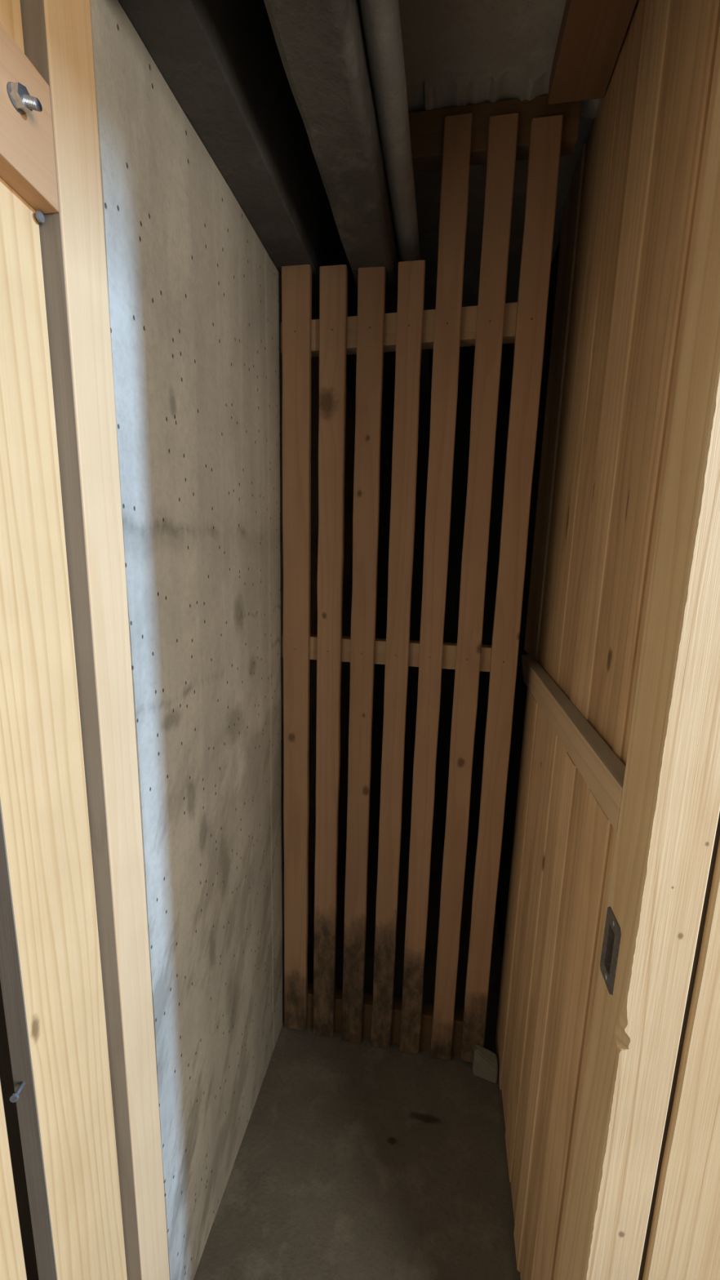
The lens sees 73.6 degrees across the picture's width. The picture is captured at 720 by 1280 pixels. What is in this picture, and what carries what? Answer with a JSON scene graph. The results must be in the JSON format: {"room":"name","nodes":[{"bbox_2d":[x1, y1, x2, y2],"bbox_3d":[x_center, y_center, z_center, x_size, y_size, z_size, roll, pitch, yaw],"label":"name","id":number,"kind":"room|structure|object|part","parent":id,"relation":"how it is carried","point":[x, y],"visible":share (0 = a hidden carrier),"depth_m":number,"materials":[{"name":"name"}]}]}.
{"room":"basement storage room","nodes":[
{"label":"basement storage room","id":0,"kind":"room"},
{"bbox_2d":[89,0,355,1279],"bbox_3d":[-0.289,0.139,1.688,0.194,2.302,1.835,3,11,10],"label":"wall","id":1,"kind":"structure","parent":0,"point":[194,291],"depth_m":0.96,"materials":[{"name":"concrete"}]},
{"bbox_2d":[117,0,357,400],"bbox_3d":[-0.218,-1.157,1.451,0.302,0.334,1.821,3,11,10],"label":"beam","id":2,"kind":"structure","parent":1,"relation":"on","point":[220,60],"depth_m":0.86,"materials":[{"name":"grey concrete"}]},
{"bbox_2d":[193,836,520,1279],"bbox_3d":[0.760,1.667,0.245,8.640,0.128,5.280,3,11,10],"label":"floor","id":3,"kind":"structure","parent":0,"point":[353,1161],"depth_m":1.29,"materials":[{"name":"grey concrete"}]},
{"bbox_2d":[0,811,719,1279],"bbox_3d":[-0.309,0.152,0.684,4.301,2.629,0.050,3,11,10],"label":"wall","id":4,"kind":"structure","parent":3,"relation":"on","point":[682,1237],"depth_m":0.62,"materials":[{"name":"brown wood"}]},
{"bbox_2d":[0,0,127,1279],"bbox_3d":[-0.444,0.381,0.390,0.080,2.240,0.663,3,11,10],"label":"door","id":5,"kind":"structure","parent":4,"relation":"in","point":[51,974],"depth_m":0.61,"materials":[{"name":"brown wood"}]},
{"bbox_2d":[6,81,25,114],"bbox_3d":[-0.353,-0.558,0.495,0.002,0.022,0.022,3,11,10],"label":"washer","id":6,"kind":"object","parent":5,"relation":"in","point":[15,91],"depth_m":0.49,"materials":[{"name":"grey metal"}]},
{"bbox_3d":[-0.415,-0.528,0.226,0.027,0.182,0.654,3,11,10],"label":"rail","id":7,"kind":"part","parent":5,"relation":"part of","materials":[{"name":"brown wood"}]},
{"bbox_2d":[19,0,719,1279],"bbox_3d":[-0.002,0.305,0.678,0.830,2.349,0.094,3,11,10],"label":"door frame","id":8,"kind":"structure","parent":4,"relation":"attached to","point":[669,811],"depth_m":0.60,"materials":[{"name":"brown wood"}]},
{"bbox_3d":[0.342,0.420,0.652,0.009,0.102,0.049,3,11,10],"label":"strike plate","id":9,"kind":"part","parent":8,"relation":"part of","materials":[{"name":"grey metal"}]},
{"bbox_2d":[280,94,581,1062],"bbox_3d":[0.116,0.047,1.371,0.702,2.618,0.069,3,11,10],"label":"wall","id":10,"kind":"structure","parent":3,"relation":"on","point":[497,135],"depth_m":1.30,"materials":[{"name":"brown wood"}]},
{"bbox_3d":[0.097,0.035,1.385,0.657,0.071,0.045,3,11,10],"label":"rail","id":11,"kind":"part","parent":10,"relation":"part of","materials":[{"name":"brown wood"}]},
{"bbox_3d":[0.118,-0.790,1.233,0.657,0.090,0.045,3,11,10],"label":"rail","id":12,"kind":"part","parent":10,"relation":"part of","materials":[{"name":"brown wood"}]},
{"bbox_2d":[471,1044,497,1083],"bbox_3d":[0.390,1.314,1.494,0.074,0.096,0.038,3,11,10],"label":"lump","id":13,"kind":"object","parent":3,"relation":"on","point":[485,1062],"visible":1,"depth_m":1.49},
{"bbox_2d":[368,342,514,849],"bbox_3d":[0.521,-0.159,2.494,1.742,2.637,0.112,3,11,10],"label":"wall","id":14,"kind":"structure","parent":0,"point":[462,437],"depth_m":2.43,"materials":[{"name":"concrete"}]},
{"bbox_2d":[398,0,594,310],"bbox_3d":[0.829,-1.036,-0.252,8.640,0.096,5.280,3,11,10],"label":"ceiling","id":15,"kind":"structure","parent":0,"point":[441,38],"depth_m":1.03,"materials":[{"name":"concrete"}]},
{"bbox_2d":[263,0,399,397],"bbox_3d":[0.077,-1.131,1.403,0.112,0.353,1.821,3,11,10],"label":"duct","id":16,"kind":"object","parent":15,"relation":"attached to","point":[321,44],"visible":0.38,"depth_m":0.79,"materials":[{"name":"metal"}]},
{"bbox_2d":[359,0,431,394],"bbox_3d":[0.155,-1.038,1.401,0.056,0.056,1.813,3,11,10],"label":"pipe","id":17,"kind":"object","parent":16,"relation":"attached to","point":[381,23],"visible":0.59,"depth_m":0.84,"materials":[{"name":"grey metal"}]},
{"bbox_2d":[424,61,601,118],"bbox_3d":[0.349,-1.235,1.095,0.397,0.030,0.133,3,11,10],"label":"mortar","id":18,"kind":"object","parent":15,"relation":"attached to","point":[526,81],"visible":0.43,"depth_m":1.07,"materials":[{"name":"concrete"}]},
{"bbox_2d":[547,0,636,104],"bbox_3d":[0.415,-1.147,0.733,0.116,0.056,0.646,3,11,10],"label":"ceiling beam","id":19,"kind":"structure","parent":15,"relation":"attached to","point":[592,33],"depth_m":0.94,"materials":[{"name":"brown wood"}]},
{"bbox_2d":[495,240,559,959],"bbox_3d":[0.613,0.024,1.512,0.078,2.637,1.824,3,11,10],"label":"wall","id":20,"kind":"structure","parent":0,"point":[521,688],"depth_m":1.87,"materials":[{"name":"wood"}]},
{"bbox_2d":[494,0,719,1279],"bbox_3d":[0.474,0.086,1.158,0.062,2.611,1.074,3,11,10],"label":"wall","id":21,"kind":"structure","parent":0,"point":[632,206],"depth_m":0.89,"materials":[{"name":"brown wood"}]},
{"bbox_3d":[0.443,0.155,1.079,0.032,0.066,0.886,3,11,10],"label":"rail","id":22,"kind":"part","parent":21,"relation":"part of","materials":[{"name":"brown wood"}]}
]}

